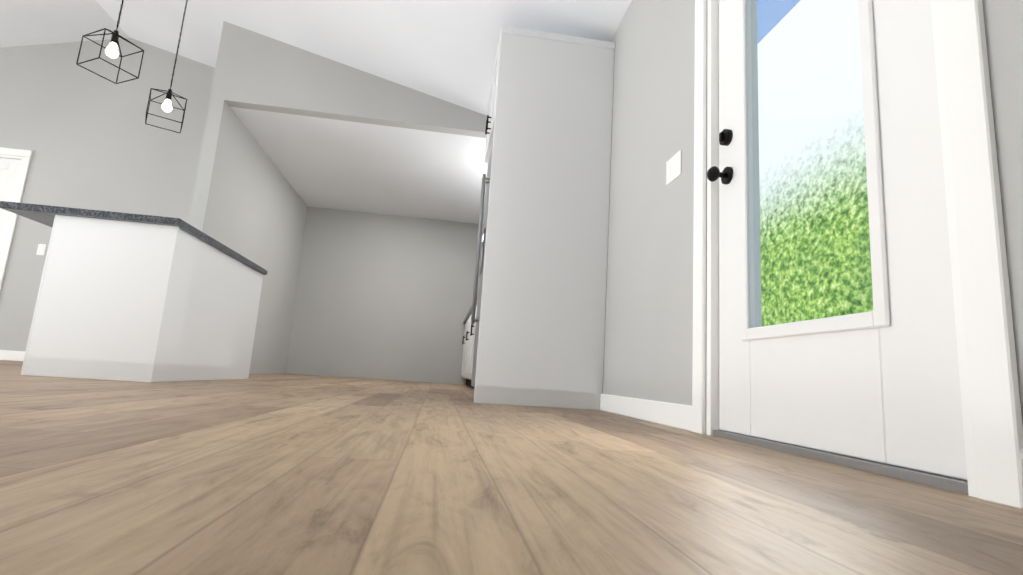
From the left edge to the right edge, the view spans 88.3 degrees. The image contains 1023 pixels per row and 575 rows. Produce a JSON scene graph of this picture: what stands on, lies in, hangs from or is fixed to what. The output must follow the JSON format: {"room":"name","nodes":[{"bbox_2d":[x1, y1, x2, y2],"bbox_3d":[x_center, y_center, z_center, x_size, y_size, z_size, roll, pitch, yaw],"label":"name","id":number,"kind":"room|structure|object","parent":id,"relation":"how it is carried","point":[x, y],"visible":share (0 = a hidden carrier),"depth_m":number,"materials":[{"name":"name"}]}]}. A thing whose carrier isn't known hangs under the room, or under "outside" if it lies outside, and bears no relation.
{"room":"kitchen","nodes":[
{"label":"kitchen","id":0,"kind":"room"},
{"bbox_2d":[0,0,129,47],"bbox_3d":[-6.173,-2.870,2.486,4.750,1.321,6.210,5,-10,-7],"label":"ceiling slope","id":1,"kind":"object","parent":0,"point":[30,22],"depth_m":5.39,"materials":[{"name":"white paint"}]},
{"bbox_2d":[0,38,214,350],"bbox_3d":[-5.902,-1.136,5.360,6.070,3.580,0.120,5,-10,-7],"label":"wall","id":2,"kind":"structure","parent":0,"point":[91,140],"depth_m":5.59,"materials":[{"name":"grey paint"}]},
{"bbox_2d":[0,158,20,246],"bbox_3d":[-5.564,-0.364,5.233,0.868,2.037,0.111,5,-10,-7],"label":"bedroom door","id":3,"kind":"structure","parent":2,"relation":"in","point":[9,168],"depth_m":5.42,"materials":[{"name":"white wood"}]},
{"bbox_2d":[0,350,24,360],"bbox_3d":[-4.058,0.738,5.253,2.130,0.095,0.014,5,-10,-7],"label":"baseboard","id":4,"kind":"structure","parent":2,"relation":"attached to","point":[4,354],"depth_m":5.14,"materials":[{"name":"white wood"}]},
{"bbox_2d":[0,147,32,290],"bbox_3d":[-5.571,-0.399,5.278,1.050,2.145,0.141,5,-10,-7],"label":"door frame","id":5,"kind":"structure","parent":2,"relation":"attached to","point":[24,156],"depth_m":5.38,"materials":[{"name":"white wood"}]},
{"bbox_2d":[36,244,45,254],"bbox_3d":[-4.765,-0.385,5.335,0.072,0.115,0.008,5,-10,-7],"label":"light switch","id":6,"kind":"object","parent":2,"relation":"attached to","point":[41,249],"visible":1,"depth_m":5.33,"materials":[{"name":"white plastic"}]},
{"bbox_2d":[189,21,307,373],"bbox_3d":[-2.909,-0.650,6.116,0.120,3.262,3.120,5,-10,-7],"label":"wall","id":7,"kind":"structure","parent":0,"point":[249,203],"depth_m":5.66,"materials":[{"name":"grey paint"}]},
{"bbox_2d":[224,26,486,137],"bbox_3d":[-1.048,-1.924,5.050,3.070,0.773,0.120,5,-10,-7],"label":"wall","id":8,"kind":"structure","parent":0,"point":[266,73],"depth_m":4.89,"materials":[{"name":"grey paint"}]},
{"bbox_2d":[230,107,487,223],"bbox_3d":[-1.287,-1.339,6.518,3.070,0.080,3.000,5,-10,-7],"label":"ceiling","id":9,"kind":"structure","parent":0,"point":[318,162],"depth_m":6.00,"materials":[{"name":"white paint"}]},
{"bbox_2d":[95,0,631,115],"bbox_3d":[-1.476,-2.497,3.092,4.750,1.249,6.210,5,-10,-7],"label":"ceiling slope","id":10,"kind":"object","parent":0,"point":[445,50],"visible":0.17,"depth_m":4.42,"materials":[{"name":"white paint"}]},
{"bbox_2d":[76,0,143,83],"bbox_3d":[-2.590,-2.044,3.542,0.242,1.295,0.243,0,-10,23],"label":"pendant light","id":11,"kind":"object","parent":10,"relation":"hanging from","point":[111,50],"visible":1,"depth_m":3.45,"materials":[{"name":"black metal"}]},
{"bbox_2d":[145,0,187,132],"bbox_3d":[-2.703,-1.931,4.264,0.242,1.297,0.243,10,-12,-35],"label":"pendant light","id":12,"kind":"object","parent":10,"relation":"hanging from","point":[166,106],"visible":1,"depth_m":4.18,"materials":[{"name":"black metal"}]},
{"bbox_2d":[285,207,482,384],"bbox_3d":[-1.644,0.140,7.826,3.190,2.440,0.120,5,-10,-7],"label":"wall","id":13,"kind":"structure","parent":0,"point":[384,297],"depth_m":7.73,"materials":[{"name":"grey paint"}]},
{"bbox_2d":[0,360,1022,574],"bbox_3d":[-4.057,0.375,2.527,9.660,0.100,9.900,5,-10,-7],"label":"floor","id":14,"kind":"structure","parent":0,"point":[278,474],"depth_m":0.72,"materials":[{"name":"brown wood"}]},
{"bbox_2d":[20,213,263,382],"bbox_3d":[-2.364,0.178,3.665,0.644,0.884,1.558,5,-10,-7],"label":"base cabinet","id":15,"kind":"object","parent":14,"relation":"on","point":[121,296],"depth_m":2.95,"materials":[{"name":"white wood"}]},
{"bbox_2d":[0,201,267,274],"bbox_3d":[-2.451,-0.290,3.708,0.920,0.040,1.596,5,-10,-7],"label":"countertop","id":16,"kind":"structure","parent":15,"relation":"on","point":[38,213],"depth_m":2.96,"materials":[{"name":"grey stone"}]},
{"bbox_2d":[461,318,468,377],"bbox_3d":[-0.348,0.928,7.317,0.618,0.884,0.968,5,-10,-7],"label":"base cabinet","id":17,"kind":"object","parent":14,"relation":"on","point":[466,319],"depth_m":7.29,"materials":[{"name":"white wood"}]},
{"bbox_2d":[465,310,472,377],"bbox_3d":[-0.226,0.791,6.460,0.618,0.884,1.016,5,-10,-7],"label":"base cabinet","id":18,"kind":"object","parent":14,"relation":"on","point":[468,350],"depth_m":6.54,"materials":[{"name":"white wood"}]},
{"bbox_2d":[466,306,476,387],"bbox_3d":[-0.102,0.650,5.580,0.618,0.884,1.016,5,-10,-7],"label":"base cabinet","id":19,"kind":"object","parent":14,"relation":"on","point":[471,328],"depth_m":5.82,"materials":[{"name":"white wood"}]},
{"bbox_2d":[463,294,477,323],"bbox_3d":[-0.136,0.250,6.002,0.648,0.040,3.810,5,-10,-7],"label":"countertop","id":20,"kind":"structure","parent":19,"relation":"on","point":[467,316],"depth_m":6.11,"materials":[{"name":"grey stone"}]},
{"bbox_2d":[471,147,492,386],"bbox_3d":[0.123,-0.136,3.672,0.736,1.825,0.930,5,-10,-7],"label":"refrigerator","id":21,"kind":"object","parent":14,"relation":"on","point":[477,318],"visible":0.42,"depth_m":3.77,"materials":[{"name":"grey metal"}]},
{"bbox_2d":[474,26,614,409],"bbox_3d":[0.153,-0.401,3.698,0.772,2.360,1.010,5,-10,-7],"label":"tall cabinet","id":22,"kind":"object","parent":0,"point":[548,131],"visible":1,"depth_m":3.20,"materials":[{"name":"white wood"}]},
{"bbox_2d":[602,0,1022,425],"bbox_3d":[0.660,-0.491,3.335,0.120,2.480,9.500,5,-10,-7],"label":"wall","id":23,"kind":"structure","parent":0,"point":[648,345],"depth_m":2.45,"materials":[{"name":"grey paint"}]},
{"bbox_2d":[600,394,691,431],"bbox_3d":[0.603,0.580,2.521,0.014,0.095,1.140,5,-10,-7],"label":"baseboard","id":24,"kind":"structure","parent":23,"relation":"attached to","point":[675,415],"depth_m":2.35,"materials":[{"name":"white wood"}]},
{"bbox_2d":[666,156,673,185],"bbox_3d":[0.719,-0.529,2.393,0.008,0.115,0.072,5,-10,-7],"label":"light switch","id":25,"kind":"object","parent":23,"relation":"attached to","point":[669,170],"visible":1,"depth_m":2.38,"materials":[{"name":"white plastic"}]},
{"bbox_2d":[673,150,680,178],"bbox_3d":[0.729,-0.541,2.320,0.008,0.115,0.072,5,-10,-7],"label":"light switch","id":26,"kind":"object","parent":23,"relation":"attached to","point":[677,166],"visible":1,"depth_m":2.31,"materials":[{"name":"white plastic"}]},
{"bbox_2d":[707,0,966,479],"bbox_3d":[0.844,-0.573,1.575,0.126,2.035,0.923,5,-10,-7],"label":"patio door","id":27,"kind":"structure","parent":23,"relation":"in","point":[880,382],"depth_m":1.27,"materials":[{"name":"white wood"}]},
{"bbox_2d":[692,0,1022,509],"bbox_3d":[0.883,-0.611,1.591,0.141,2.165,1.130,5,-10,-7],"label":"door frame","id":28,"kind":"structure","parent":23,"relation":"attached to","point":[991,410],"depth_m":1.00,"materials":[{"name":"white painted wood"}]},
{"label":"outside","id":29,"kind":"structure","parent":0,"visible":0},
{"bbox_2d":[757,0,872,325],"bbox_3d":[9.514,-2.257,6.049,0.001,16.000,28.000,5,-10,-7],"label":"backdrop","id":30,"kind":"structure","parent":29,"point":[846,100],"depth_m":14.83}
]}

